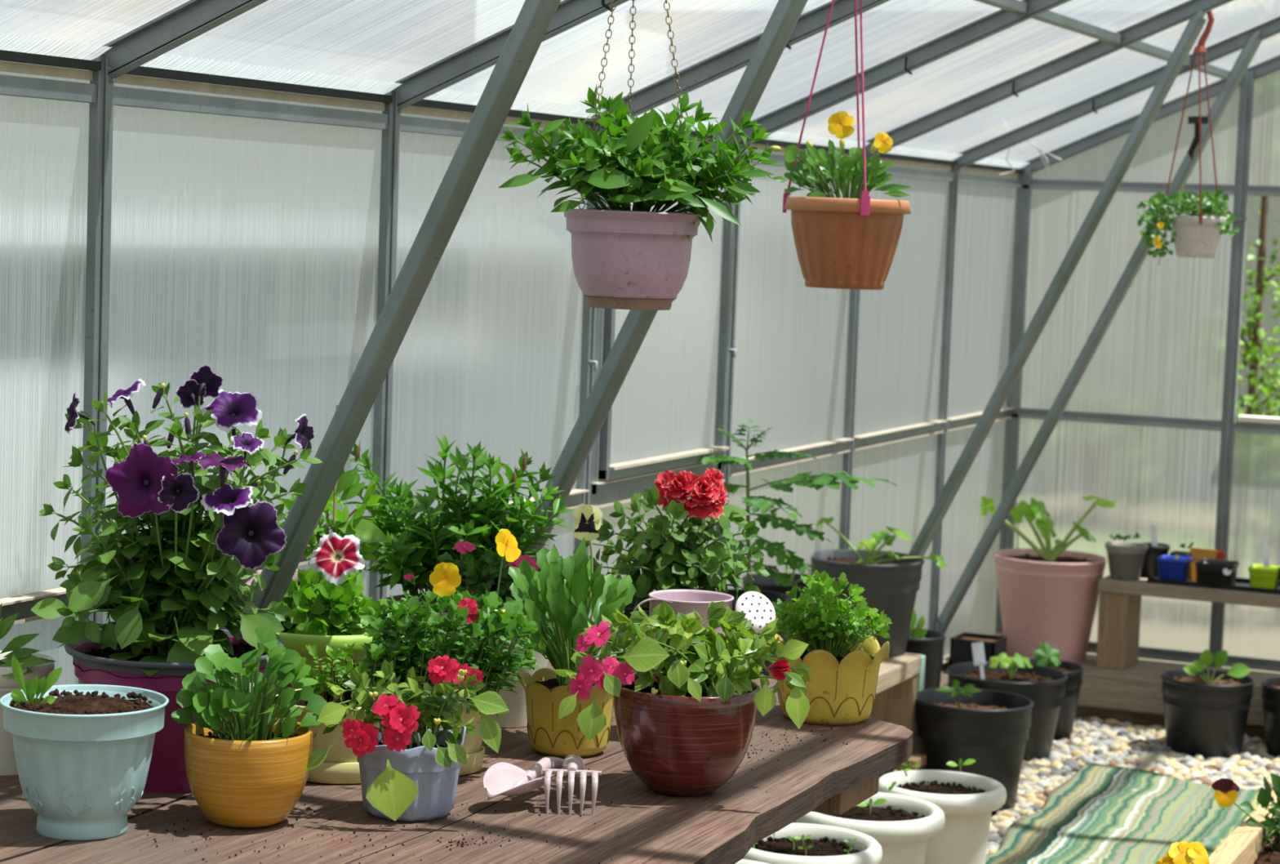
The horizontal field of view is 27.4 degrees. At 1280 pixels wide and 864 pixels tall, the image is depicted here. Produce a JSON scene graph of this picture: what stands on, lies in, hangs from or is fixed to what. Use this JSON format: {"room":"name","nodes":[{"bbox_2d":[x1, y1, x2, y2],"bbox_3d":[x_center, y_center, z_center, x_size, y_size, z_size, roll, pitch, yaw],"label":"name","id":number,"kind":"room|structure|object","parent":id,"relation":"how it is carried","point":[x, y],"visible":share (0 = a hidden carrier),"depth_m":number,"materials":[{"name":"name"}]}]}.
{"room":"greenhouse","nodes":[
{"label":"greenhouse","id":0,"kind":"room"},
{"bbox_2d":[0,49,1026,684],"bbox_3d":[-0.547,0.266,4.196,0.030,1.642,8.498,4,5,23],"label":"wall","id":1,"kind":"structure","parent":0,"point":[157,225],"depth_m":4.42,"materials":[{"name":"plastic"}]},
{"bbox_2d":[239,0,560,631],"bbox_3d":[-0.388,-0.015,3.506,0.819,1.652,0.050,4,5,23],"label":"brace","id":2,"kind":"object","parent":1,"relation":"attached to","point":[532,23],"visible":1,"depth_m":3.44,"materials":[{"name":"metal"}]},
{"bbox_2d":[507,0,808,579],"bbox_3d":[-0.063,-0.051,4.262,0.812,1.666,0.050,4,5,23],"label":"brace","id":3,"kind":"object","parent":1,"relation":"attached to","point":[786,14],"visible":0.36,"depth_m":4.22,"materials":[{"name":"metal"}]},
{"bbox_2d":[587,133,736,480],"bbox_3d":[0.060,-0.267,5.478,0.033,0.697,0.751,4,5,23],"label":"window","id":4,"kind":"structure","parent":1,"relation":"in","point":[668,411],"depth_m":5.60,"materials":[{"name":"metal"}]},
{"bbox_2d":[903,9,1206,563],"bbox_3d":[0.927,-0.161,6.480,0.850,1.748,0.050,4,5,23],"label":"brace","id":5,"kind":"object","parent":1,"relation":"attached to","point":[1197,22],"visible":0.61,"depth_m":6.41,"materials":[{"name":"metal"}]},
{"bbox_2d":[934,30,1262,634],"bbox_3d":[1.244,-0.242,7.220,0.835,1.714,0.050,4,5,23],"label":"brace","id":6,"kind":"object","parent":1,"relation":"attached to","point":[1253,42],"visible":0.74,"depth_m":7.22,"materials":[{"name":"metal"}]},
{"bbox_2d":[0,0,1279,172],"bbox_3d":[0.911,-0.786,3.491,3.123,0.736,8.484,4,5,23],"label":"ceiling","id":7,"kind":"structure","parent":0,"point":[970,82],"depth_m":5.08,"materials":[{"name":"plastic"}]},
{"bbox_2d":[498,0,779,310],"bbox_3d":[0.003,-0.508,3.801,0.414,0.660,0.234,2,5,1],"label":"hanging planter","id":8,"kind":"object","parent":7,"relation":"hanging from","point":[639,258],"visible":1,"depth_m":3.77,"materials":[{"name":"green plant"}]},
{"bbox_2d":[564,208,701,298],"bbox_3d":[-0.013,-0.260,3.835,0.204,0.125,0.204,4,5,23],"label":"pot","id":9,"kind":"object","parent":8,"relation":"on","point":[616,253],"depth_m":3.76,"materials":[{"name":"pink plastic"}]},
{"bbox_2d":[770,0,911,289],"bbox_3d":[0.379,-0.608,4.708,0.260,0.700,0.245,4,5,23],"label":"hanging planter","id":10,"kind":"object","parent":7,"relation":"hanging from","point":[845,242],"visible":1,"depth_m":4.66,"materials":[{"name":"plastic"}]},
{"bbox_2d":[827,111,854,138],"bbox_3d":[0.360,-0.549,4.697,0.047,0.050,0.021,2,5,2],"label":"flower","id":11,"kind":"object","parent":10,"relation":"on","point":[840,124],"depth_m":4.70,"materials":[{"name":"yellow plant"}]},
{"bbox_2d":[791,209,903,289],"bbox_3d":[0.371,-0.333,4.727,0.205,0.148,0.205,4,5,23],"label":"pot","id":12,"kind":"object","parent":10,"relation":"on","point":[837,249],"depth_m":4.65,"materials":[{"name":"plastic"}]},
{"bbox_2d":[1135,10,1239,265],"bbox_3d":[1.333,-0.716,6.349,0.257,0.632,0.151,2,5,-3],"label":"hanging plant","id":13,"kind":"object","parent":7,"relation":"hanging from","point":[1197,234],"visible":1,"depth_m":6.34,"materials":[{"name":"green plant"}]},
{"bbox_2d":[1000,69,1279,673],"bbox_3d":[2.563,-0.228,7.407,3.120,2.328,0.026,4,5,23],"label":"wall","id":14,"kind":"structure","parent":0,"point":[1149,428],"depth_m":7.87,"materials":[{"name":"plastic"}]},
{"label":"floor","id":15,"kind":"structure","parent":0,"visible":0},
{"bbox_2d":[0,657,913,863],"bbox_3d":[-0.355,0.814,3.369,1.040,0.700,2.280,4,5,23],"label":"table","id":16,"kind":"object","parent":15,"relation":"on","point":[642,824],"visible":0.37,"depth_m":3.25,"materials":[{"name":"brown wood"}]},
{"bbox_2d":[0,602,57,775],"bbox_3d":[-0.830,0.327,3.420,0.131,0.228,0.137,1,5,-16],"label":"petunia","id":17,"kind":"object","parent":16,"relation":"on","point":[33,664],"visible":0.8,"depth_m":3.38,"materials":[{"name":"green plant"}]},
{"bbox_2d":[0,650,54,775],"bbox_3d":[-0.832,0.368,3.426,0.131,0.145,0.131,4,5,23],"label":"pot","id":18,"kind":"object","parent":17,"relation":"on","point":[32,664],"depth_m":3.38,"materials":[{"name":"white plastic"}]},
{"bbox_2d":[0,654,168,839],"bbox_3d":[-0.659,0.369,3.109,0.196,0.208,0.196,-1,6,-34],"label":"seedling","id":19,"kind":"object","parent":16,"relation":"on","point":[83,752],"visible":1,"depth_m":3.06,"materials":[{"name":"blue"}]},
{"bbox_2d":[30,364,322,792],"bbox_3d":[-0.597,0.179,3.399,0.358,0.542,0.417,1,5,-8],"label":"petunia","id":20,"kind":"object","parent":16,"relation":"on","point":[169,599],"visible":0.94,"depth_m":3.32,"materials":[{"name":"plant"}]},
{"bbox_2d":[64,392,80,433],"bbox_3d":[-0.727,-0.023,3.365,0.017,0.054,0.054,0,5,-24],"label":"flower","id":21,"kind":"object","parent":20,"relation":"on","point":[73,415],"depth_m":3.36,"materials":[{"name":"purple plant"}]},
{"bbox_2d":[102,377,146,407],"bbox_3d":[-0.661,-0.050,3.361,0.058,0.037,0.058,4,5,23],"label":"flower","id":22,"kind":"object","parent":20,"relation":"on","point":[126,394],"depth_m":3.35,"materials":[{"name":"purple plant"}]},
{"bbox_2d":[105,442,178,518],"bbox_3d":[-0.612,0.060,3.230,0.093,0.094,0.025,3,5,9],"label":"flower","id":23,"kind":"object","parent":20,"relation":"on","point":[146,481],"depth_m":3.23,"materials":[{"name":"purple plant"}]},
{"bbox_2d":[71,635,266,792],"bbox_3d":[-0.605,0.365,3.404,0.263,0.170,0.263,4,5,23],"label":"pot","id":24,"kind":"object","parent":20,"relation":"on","point":[158,668],"depth_m":3.30,"materials":[{"name":"plastic"}]},
{"bbox_2d":[157,471,199,513],"bbox_3d":[-0.568,0.075,3.227,0.052,0.051,0.010,1,5,-12],"label":"flower","id":25,"kind":"object","parent":20,"relation":"on","point":[175,491],"depth_m":3.22,"materials":[{"name":"purple plant"}]},
{"bbox_2d":[176,378,205,408],"bbox_3d":[-0.574,-0.049,3.357,0.040,0.039,0.010,0,5,-19],"label":"flower","id":26,"kind":"object","parent":20,"relation":"on","point":[193,393],"depth_m":3.36,"materials":[{"name":"purple plant"}]},
{"bbox_2d":[189,364,223,399],"bbox_3d":[-0.555,-0.065,3.357,0.047,0.046,0.019,4,5,23],"label":"flower","id":27,"kind":"object","parent":20,"relation":"on","point":[203,383],"depth_m":3.36,"materials":[{"name":"purple plant"}]},
{"bbox_2d":[196,453,251,472],"bbox_3d":[-0.510,0.038,3.224,0.067,0.019,0.066,4,5,23],"label":"flower","id":28,"kind":"object","parent":20,"relation":"on","point":[230,463],"depth_m":3.22,"materials":[{"name":"purple plant"}]},
{"bbox_2d":[200,482,253,515],"bbox_3d":[-0.504,0.082,3.224,0.066,0.035,0.063,4,5,23],"label":"flower","id":29,"kind":"object","parent":20,"relation":"on","point":[230,501],"depth_m":3.22,"materials":[{"name":"purple plant"}]},
{"bbox_2d":[200,388,262,433],"bbox_3d":[-0.520,-0.027,3.368,0.075,0.054,0.067,4,5,23],"label":"flower","id":30,"kind":"object","parent":20,"relation":"on","point":[229,410],"depth_m":3.36,"materials":[{"name":"purple plant"}]},
{"bbox_2d":[230,431,264,454],"bbox_3d":[-0.482,0.014,3.224,0.042,0.026,0.035,1,5,-13],"label":"flower","id":31,"kind":"object","parent":20,"relation":"on","point":[246,442],"depth_m":3.22,"materials":[{"name":"purple plant"}]},
{"bbox_2d":[215,500,287,569],"bbox_3d":[-0.478,0.127,3.230,0.087,0.086,0.018,1,5,-9],"label":"flower","id":32,"kind":"object","parent":20,"relation":"on","point":[251,533],"depth_m":3.23,"materials":[{"name":"purple plant"}]},
{"bbox_2d":[293,413,314,453],"bbox_3d":[-0.430,0.002,3.364,0.015,0.052,0.051,4,5,20],"label":"flower","id":33,"kind":"object","parent":20,"relation":"on","point":[304,433],"depth_m":3.36,"materials":[{"name":"purple plant"}]},
{"bbox_2d":[171,625,327,827],"bbox_3d":[-0.478,0.354,3.182,0.173,0.239,0.172,4,5,23],"label":"potted plant","id":34,"kind":"object","parent":16,"relation":"on","point":[248,771],"visible":1,"depth_m":3.14,"materials":[{"name":"yellow ceramic"}]},
{"bbox_2d":[183,715,312,827],"bbox_3d":[-0.476,0.416,3.183,0.154,0.115,0.154,4,5,23],"label":"pot","id":35,"kind":"object","parent":34,"relation":"on","point":[239,774],"depth_m":3.13,"materials":[{"name":"yellow ceramic"}]},
{"bbox_2d":[242,404,393,586],"bbox_3d":[-0.498,0.181,3.990,0.253,0.449,0.208,4,5,23],"label":"potted plant","id":36,"kind":"object","parent":16,"relation":"on","point":[362,528],"visible":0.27,"depth_m":3.96,"materials":[{"name":"green plant"}]},
{"bbox_2d":[266,531,404,718],"bbox_3d":[-0.443,0.279,3.720,0.219,0.301,0.220,4,5,23],"label":"petunia","id":37,"kind":"object","parent":16,"relation":"on","point":[333,611],"visible":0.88,"depth_m":3.65,"materials":[{"name":"plant"}]},
{"bbox_2d":[266,615,404,718],"bbox_3d":[-0.445,0.350,3.726,0.219,0.159,0.219,4,5,23],"label":"pot","id":38,"kind":"object","parent":37,"relation":"on","point":[299,632],"depth_m":3.64,"materials":[{"name":"plastic"}]},
{"bbox_2d":[308,531,364,586],"bbox_3d":[-0.416,0.174,3.606,0.078,0.072,0.044,2,5,2],"label":"flower","id":39,"kind":"object","parent":37,"relation":"on","point":[337,557],"depth_m":3.60,"materials":[{"name":"red plant"}]},
{"bbox_2d":[306,654,510,821],"bbox_3d":[-0.283,0.373,3.238,0.247,0.205,0.175,2,5,0],"label":"potted impatiens","id":40,"kind":"object","parent":16,"relation":"on","point":[409,769],"visible":1,"depth_m":3.21,"materials":[{"name":"grey plastic"}]},
{"bbox_2d":[342,719,378,756],"bbox_3d":[-0.338,0.369,3.160,0.045,0.046,0.014,3,5,14],"label":"flower","id":41,"kind":"object","parent":40,"relation":"on","point":[362,738],"depth_m":3.16,"materials":[{"name":"red plant"}]},
{"bbox_2d":[372,693,399,715],"bbox_3d":[-0.307,0.328,3.162,0.033,0.023,0.024,4,5,23],"label":"flower","id":42,"kind":"object","parent":40,"relation":"on","point":[386,705],"depth_m":3.16,"materials":[{"name":"red plant"}]},
{"bbox_2d":[382,726,411,751],"bbox_3d":[-0.293,0.369,3.163,0.036,0.034,0.007,2,5,-4],"label":"flower","id":43,"kind":"object","parent":40,"relation":"on","point":[396,739],"depth_m":3.16,"materials":[{"name":"red plant"}]},
{"bbox_2d":[380,701,420,740],"bbox_3d":[-0.289,0.349,3.162,0.047,0.047,0.020,1,5,-17],"label":"flower","id":44,"kind":"object","parent":40,"relation":"on","point":[399,719],"depth_m":3.16,"materials":[{"name":"red plant"}]},
{"bbox_2d":[357,725,466,821],"bbox_3d":[-0.286,0.419,3.261,0.134,0.109,0.138,4,5,23],"label":"pot","id":45,"kind":"object","parent":40,"relation":"on","point":[428,787],"depth_m":3.21,"materials":[{"name":"grey plastic"}]},
{"bbox_2d":[426,654,459,682],"bbox_3d":[-0.242,0.290,3.212,0.036,0.032,0.023,4,5,23],"label":"flower","id":46,"kind":"object","parent":40,"relation":"on","point":[440,668],"depth_m":3.21,"materials":[{"name":"red plant"}]},
{"bbox_2d":[275,528,541,783],"bbox_3d":[-0.304,0.290,3.491,0.344,0.328,0.235,2,5,4],"label":"planter","id":47,"kind":"object","parent":16,"relation":"on","point":[421,642],"visible":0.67,"depth_m":3.45,"materials":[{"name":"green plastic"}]},
{"bbox_2d":[336,434,573,639],"bbox_3d":[-0.306,0.202,4.105,0.373,0.403,0.275,1,5,-11],"label":"leafy plant","id":48,"kind":"object","parent":16,"relation":"on","point":[415,546],"visible":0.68,"depth_m":4.05,"materials":[{"name":"green plant"}]},
{"bbox_2d":[384,592,477,639],"bbox_3d":[-0.301,0.335,4.086,0.210,0.141,0.210,4,5,23],"label":"pot","id":49,"kind":"object","parent":48,"relation":"on","point":[397,597],"depth_m":4.09,"materials":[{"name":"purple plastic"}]},
{"bbox_2d":[403,540,548,727],"bbox_3d":[-0.263,0.303,3.712,0.213,0.268,0.486,3,5,13],"label":"potted plant","id":50,"kind":"object","parent":16,"relation":"on","point":[481,578],"visible":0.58,"depth_m":3.82,"materials":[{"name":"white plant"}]},
{"bbox_2d":[459,613,548,727],"bbox_3d":[-0.199,0.351,3.866,0.150,0.152,0.150,4,5,23],"label":"pot","id":51,"kind":"object","parent":50,"relation":"on","point":[517,716],"depth_m":3.82,"materials":[{"name":"white plastic"}]},
{"bbox_2d":[482,755,564,799],"bbox_3d":[-0.143,0.439,3.346,0.068,0.038,0.176,4,5,23],"label":"trowel","id":52,"kind":"object","parent":16,"relation":"on","point":[502,778],"visible":0.92,"depth_m":3.33,"materials":[{"name":"pink plastic"}]},
{"bbox_2d":[506,503,635,756],"bbox_3d":[-0.097,0.271,3.696,0.183,0.348,0.224,2,5,-4],"label":"potted plant","id":53,"kind":"object","parent":16,"relation":"on","point":[560,597],"visible":0.74,"depth_m":3.63,"materials":[{"name":"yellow plant"}]},
{"bbox_2d":[518,667,613,756],"bbox_3d":[-0.099,0.394,3.674,0.145,0.106,0.145,4,5,23],"label":"pot","id":54,"kind":"object","parent":53,"relation":"on","point":[544,690],"depth_m":3.63,"materials":[{"name":"yellow ceramic"}]},
{"bbox_2d":[572,503,602,540],"bbox_3d":[-0.073,0.125,3.648,0.042,0.050,0.013,2,5,2],"label":"flower","id":55,"kind":"object","parent":53,"relation":"on","point":[587,520],"depth_m":3.64,"materials":[{"name":"beige plant"}]},
{"bbox_2d":[542,754,601,815],"bbox_3d":[-0.086,0.443,3.361,0.075,0.060,0.153,2,5,0],"label":"fork","id":56,"kind":"object","parent":16,"relation":"on","point":[573,765],"visible":1,"depth_m":3.29,"materials":[{"name":"pink plastic"}]},
{"bbox_2d":[572,467,769,649],"bbox_3d":[0.050,0.231,4.173,0.312,0.360,0.275,2,5,2],"label":"geranium","id":57,"kind":"object","parent":16,"relation":"on","point":[675,557],"visible":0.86,"depth_m":4.11,"materials":[{"name":"green plant"}]},
{"bbox_2d":[618,597,737,649],"bbox_3d":[0.056,0.341,4.186,0.220,0.139,0.220,4,5,23],"label":"pot","id":58,"kind":"object","parent":57,"relation":"on","point":[629,607],"depth_m":4.23,"materials":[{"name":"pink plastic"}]},
{"bbox_2d":[654,467,728,519],"bbox_3d":[0.080,0.096,4.119,0.121,0.080,0.067,2,5,-1],"label":"flower","id":59,"kind":"object","parent":57,"relation":"on","point":[708,493],"depth_m":4.11,"materials":[{"name":"red plant"}]},
{"bbox_2d":[552,600,812,795],"bbox_3d":[0.059,0.342,3.436,0.349,0.261,0.251,2,5,-1],"label":"potted impatiens","id":60,"kind":"object","parent":16,"relation":"on","point":[686,700],"visible":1,"depth_m":3.37,"materials":[{"name":"ceramic"}]},
{"bbox_2d":[568,671,592,700],"bbox_3d":[-0.076,0.324,3.345,0.031,0.036,0.009,4,5,18],"label":"flower","id":61,"kind":"object","parent":60,"relation":"on","point":[583,683],"depth_m":3.35,"materials":[{"name":"pink plant"}]},
{"bbox_2d":[577,653,603,686],"bbox_3d":[-0.064,0.303,3.344,0.035,0.040,0.011,3,5,14],"label":"flower","id":62,"kind":"object","parent":60,"relation":"on","point":[585,677],"depth_m":3.34,"materials":[{"name":"pink plant"}]},
{"bbox_2d":[583,620,611,646],"bbox_3d":[-0.054,0.257,3.346,0.035,0.030,0.026,3,5,10],"label":"flower","id":63,"kind":"object","parent":60,"relation":"on","point":[604,633],"depth_m":3.34,"materials":[{"name":"pink plant"}]},
{"bbox_2d":[613,672,759,795],"bbox_3d":[0.058,0.400,3.443,0.193,0.143,0.193,4,5,23],"label":"pot","id":64,"kind":"object","parent":60,"relation":"on","point":[685,739],"depth_m":3.37,"materials":[{"name":"ceramic"}]},
{"bbox_2d":[624,589,775,650],"bbox_3d":[0.085,0.335,3.802,0.173,0.216,0.151,7,6,43],"label":"watering can","id":65,"kind":"object","parent":16,"relation":"on","point":[757,607],"visible":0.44,"depth_m":3.78,"materials":[{"name":"pink metal"}]},
{"bbox_2d":[767,569,892,724],"bbox_3d":[0.283,0.319,3.986,0.198,0.231,0.194,3,5,5],"label":"parsley","id":66,"kind":"object","parent":16,"relation":"on","point":[842,687],"visible":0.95,"depth_m":3.93,"materials":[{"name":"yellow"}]},
{"bbox_2d":[767,632,889,724],"bbox_3d":[0.284,0.375,3.985,0.185,0.120,0.185,4,5,23],"label":"pot","id":67,"kind":"object","parent":66,"relation":"on","point":[842,687],"depth_m":3.92,"materials":[{"name":"yellow ceramic"}]},
{"bbox_2d":[742,822,882,863],"bbox_3d":[0.292,0.902,4.796,0.289,0.338,0.289,4,5,23],"label":"planter","id":68,"kind":"object","parent":15,"relation":"on","point":[795,842],"visible":0.87,"depth_m":4.80,"materials":[{"name":"ceramic"}]},
{"bbox_2d":[795,781,945,863],"bbox_3d":[0.440,0.877,5.094,0.294,0.351,0.303,4,5,23],"label":"planter","id":69,"kind":"object","parent":15,"relation":"on","point":[902,824],"visible":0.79,"depth_m":5.00,"materials":[{"name":"ceramic"}]},
{"bbox_2d":[869,652,926,777],"bbox_3d":[0.243,0.802,5.673,0.220,0.390,1.974,4,5,23],"label":"bench","id":70,"kind":"object","parent":15,"relation":"on","point":[900,678],"visible":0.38,"depth_m":6.48,"materials":[{"name":"brown wood"}]},
{"bbox_2d":[741,553,836,639],"bbox_3d":[0.335,0.432,5.950,0.218,0.309,0.218,4,5,23],"label":"seedling","id":71,"kind":"object","parent":70,"relation":"on","point":[763,583],"visible":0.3,"depth_m":5.93,"materials":[{"name":"plant"}]},
{"bbox_2d":[687,418,897,675],"bbox_3d":[0.310,0.293,5.704,0.509,0.625,0.267,2,5,-7],"label":"tomato","id":72,"kind":"object","parent":70,"relation":"on","point":[817,482],"visible":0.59,"depth_m":5.68,"materials":[{"name":"green plant"}]},
{"bbox_2d":[725,588,792,675],"bbox_3d":[0.226,0.479,5.706,0.203,0.248,0.203,4,5,23],"label":"watering can","id":73,"kind":"object","parent":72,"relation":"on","point":[772,596],"depth_m":5.76,"materials":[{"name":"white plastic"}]},
{"bbox_2d":[811,516,947,657],"bbox_3d":[0.563,0.381,6.528,0.289,0.332,0.300,-1,6,-36],"label":"squash","id":74,"kind":"object","parent":70,"relation":"on","point":[891,585],"visible":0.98,"depth_m":6.45,"materials":[{"name":"grey plastic"}]},
{"bbox_2d":[811,548,924,657],"bbox_3d":[0.558,0.428,6.536,0.289,0.237,0.289,4,5,23],"label":"pot","id":75,"kind":"object","parent":74,"relation":"on","point":[891,585],"depth_m":6.43,"materials":[{"name":"grey plastic"}]},
{"bbox_2d":[905,608,945,768],"bbox_3d":[0.709,0.682,6.908,0.176,0.461,0.176,4,5,23],"label":"seedling","id":76,"kind":"object","parent":15,"relation":"on","point":[930,643],"visible":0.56,"depth_m":6.84,"materials":[{"name":"black plastic"}]},
{"bbox_2d":[878,758,1006,863],"bbox_3d":[0.601,0.865,5.350,0.265,0.344,0.298,1,5,-14],"label":"planter","id":77,"kind":"object","parent":15,"relation":"on","point":[967,801],"visible":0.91,"depth_m":5.25,"materials":[{"name":"ceramic"}]},
{"bbox_2d":[915,679,1034,816],"bbox_3d":[0.825,0.779,6.550,0.304,0.334,0.304,4,5,23],"label":"plant pot","id":78,"kind":"object","parent":15,"relation":"on","point":[990,727],"visible":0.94,"depth_m":6.44,"materials":[{"name":"black plastic"}]},
{"bbox_2d":[949,631,1006,666],"bbox_3d":[0.971,0.729,7.572,0.130,0.277,0.130,4,5,23],"label":"square pot","id":79,"kind":"object","parent":15,"relation":"on","point":[961,647],"visible":0.36,"depth_m":7.52,"materials":[{"name":"black plastic"}]},
{"bbox_2d":[946,641,1067,761],"bbox_3d":[1.003,0.736,7.196,0.330,0.327,0.330,4,5,23],"label":"seedling","id":80,"kind":"object","parent":15,"relation":"on","point":[1045,686],"visible":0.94,"depth_m":7.12,"materials":[{"name":"black plastic"}]},
{"bbox_2d":[1012,641,1084,741],"bbox_3d":[1.139,0.736,7.488,0.248,0.290,0.248,4,5,23],"label":"seedling","id":81,"kind":"object","parent":15,"relation":"on","point":[1046,655],"visible":0.32,"depth_m":7.42,"materials":[{"name":"black plastic"}]},
{"bbox_2d":[986,715,1279,855],"bbox_3d":[0.984,0.981,6.069,1.298,0.054,3.441,4,5,23],"label":"gravel","id":82,"kind":"object","parent":15,"relation":"on","point":[1109,741],"visible":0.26,"depth_m":7.13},
{"bbox_2d":[985,761,1259,863],"bbox_3d":[1.148,0.950,6.210,0.508,0.030,1.531,4,5,21],"label":"rug","id":83,"kind":"object","parent":82,"relation":"on","point":[1095,815],"visible":0.91,"depth_m":6.33,"materials":[{"name":"fabric"}]},
{"bbox_2d":[1075,653,1279,740],"bbox_3d":[2.470,0.852,7.374,3.080,0.175,0.240,4,5,23],"label":"edging","id":84,"kind":"object","parent":15,"relation":"on","point":[1133,694],"visible":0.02,"depth_m":7.70,"materials":[{"name":"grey wood"}]},
{"bbox_2d":[981,494,1118,662],"bbox_3d":[1.227,0.432,7.867,0.337,0.490,0.337,-2,6,-40],"label":"squash","id":85,"kind":"object","parent":84,"relation":"on","point":[1046,594],"visible":0.97,"depth_m":7.77,"materials":[{"name":"pink plastic"}]},
{"bbox_2d":[993,547,1106,662],"bbox_3d":[1.224,0.523,7.875,0.337,0.307,0.337,4,5,23],"label":"pot","id":86,"kind":"object","parent":85,"relation":"on","point":[1050,596],"depth_m":7.76,"materials":[{"name":"pink plastic"}]},
{"bbox_2d":[1096,574,1279,669],"bbox_3d":[2.433,0.632,7.364,2.290,0.260,0.220,4,5,23],"label":"bench","id":87,"kind":"object","parent":84,"relation":"on","point":[1120,601],"visible":0.94,"depth_m":7.69,"materials":[{"name":"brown wood"}]},
{"bbox_2d":[1104,532,1148,580],"bbox_3d":[1.434,0.364,7.745,0.126,0.138,0.126,4,5,23],"label":"potted plant","id":88,"kind":"object","parent":87,"relation":"on","point":[1126,559],"visible":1,"depth_m":7.71,"materials":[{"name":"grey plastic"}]},
{"bbox_2d":[1140,524,1169,577],"bbox_3d":[1.529,0.354,7.812,0.095,0.154,0.095,4,5,23],"label":"cup","id":89,"kind":"object","parent":87,"relation":"on","point":[1155,549],"visible":0.82,"depth_m":7.78,"materials":[{"name":"black plastic"}]},
{"bbox_2d":[1140,542,1169,577],"bbox_3d":[1.528,0.383,7.814,0.095,0.097,0.095,4,5,23],"label":"pot","id":90,"kind":"object","parent":89,"relation":"on","point":[1155,549],"depth_m":7.78,"materials":[{"name":"black plastic"}]},
{"bbox_2d":[1146,577,1279,594],"bbox_3d":[1.752,0.445,7.666,0.504,0.014,0.186,4,5,23],"label":"tray","id":91,"kind":"object","parent":87,"relation":"on","point":[1241,584],"visible":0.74,"depth_m":7.63,"materials":[{"name":"black plastic"}]},
{"bbox_2d":[1156,555,1191,581],"bbox_3d":[1.566,0.399,7.695,0.090,0.087,0.090,4,5,23],"label":"pot","id":92,"kind":"object","parent":91,"relation":"on","point":[1176,567],"visible":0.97,"depth_m":7.66,"materials":[{"name":"blue plastic"}]},
{"bbox_2d":[1195,558,1239,587],"bbox_3d":[1.681,0.414,7.645,0.112,0.073,0.114,4,5,23],"label":"pot","id":93,"kind":"object","parent":91,"relation":"on","point":[1211,572],"visible":0.99,"depth_m":7.60,"materials":[{"name":"black plastic"}]},
{"bbox_2d":[1248,537,1279,588],"bbox_3d":[1.807,0.383,7.578,0.088,0.155,0.088,4,5,23],"label":"pot","id":94,"kind":"object","parent":91,"relation":"on","point":[1265,575],"visible":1,"depth_m":7.55,"materials":[{"name":"plastic"}]},
{"bbox_2d":[1155,840,1209,863],"bbox_3d":[0.755,0.900,4.332,0.312,0.453,0.200,4,5,23],"label":"pansy","id":95,"kind":"object","parent":15,"relation":"on","point":[1182,851],"visible":1,"depth_m":4.34,"materials":[{"name":"yellow plant"}]},
{"bbox_2d":[1168,840,1194,863],"bbox_3d":[0.896,0.696,4.338,0.042,0.036,0.032,4,5,23],"label":"flower","id":96,"kind":"object","parent":95,"relation":"on","point":[1182,851],"depth_m":4.34,"materials":[{"name":"yellow plant"}]},
{"bbox_2d":[1186,840,1208,863],"bbox_3d":[0.922,0.696,4.337,0.040,0.034,0.025,1,5,-14],"label":"flower","id":97,"kind":"object","parent":95,"relation":"on","point":[1196,850],"depth_m":4.34,"materials":[{"name":"yellow plant"}]},
{"bbox_2d":[1160,648,1254,758],"bbox_3d":[1.583,0.756,7.335,0.258,0.307,0.258,4,5,23],"label":"seedling","id":98,"kind":"object","parent":15,"relation":"on","point":[1206,711],"visible":0.98,"depth_m":7.25,"materials":[{"name":"black plastic"}]},
{"bbox_2d":[1208,789,1279,863],"bbox_3d":[1.868,1.003,4.509,1.815,0.300,1.620,4,5,23],"label":"raised bed","id":99,"kind":"object","parent":15,"relation":"on","point":[1246,844],"visible":0.73,"depth_m":5.08,"materials":[{"name":"brown wood"}]},
{"bbox_2d":[1211,772,1279,851],"bbox_3d":[1.249,0.750,5.149,0.138,0.178,0.342,5,6,35],"label":"plant","id":100,"kind":"object","parent":99,"relation":"on","point":[1225,793],"visible":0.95,"depth_m":5.15,"materials":[{"name":"green plant"}]},
{"bbox_2d":[1260,676,1279,758],"bbox_3d":[1.859,0.812,7.349,0.247,0.213,0.247,4,5,23],"label":"plant pot","id":101,"kind":"object","parent":15,"relation":"on","point":[1270,694],"visible":0.91,"depth_m":7.31,"materials":[{"name":"black plastic"}]},
{"label":"outside","id":102,"kind":"structure","parent":0,"visible":0},
{"label":"ground","id":103,"kind":"structure","parent":102,"visible":0},
{"bbox_2d":[709,54,1279,424],"bbox_3d":[2.828,-1.135,16.456,5.200,2.730,2.900,4,5,23],"label":"tree","id":104,"kind":"object","parent":103,"relation":"on","point":[1252,228],"visible":0.02,"depth_m":14.81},
{"bbox_2d":[1236,56,1279,422],"bbox_3d":[2.458,-0.647,10.299,0.713,2.741,0.822,0,5,-21],"label":"tree","id":105,"kind":"object","parent":103,"relation":"on","point":[1254,344],"visible":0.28,"depth_m":10.26,"materials":[{"name":"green plant"}]},
{"bbox_2d":[1240,200,1279,412],"bbox_3d":[2.765,-0.687,10.988,0.848,2.731,0.709,0,5,-23],"label":"tree","id":106,"kind":"object","parent":103,"relation":"on","point":[1277,268],"visible":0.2,"depth_m":10.86,"materials":[{"name":"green plant"}]},
{"bbox_3d":[4.961,0.802,10.349,15.000,0.030,6.400,4,5,23],"label":"soil","id":107,"kind":"object","parent":103,"relation":"on","visible":0},
{"bbox_2d":[1235,334,1279,424],"bbox_3d":[2.483,0.153,10.009,0.772,1.200,0.734,3,5,7],"label":"bush","id":108,"kind":"object","parent":107,"relation":"on","point":[1247,398],"visible":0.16,"depth_m":10.04,"materials":[{"name":"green plant"}]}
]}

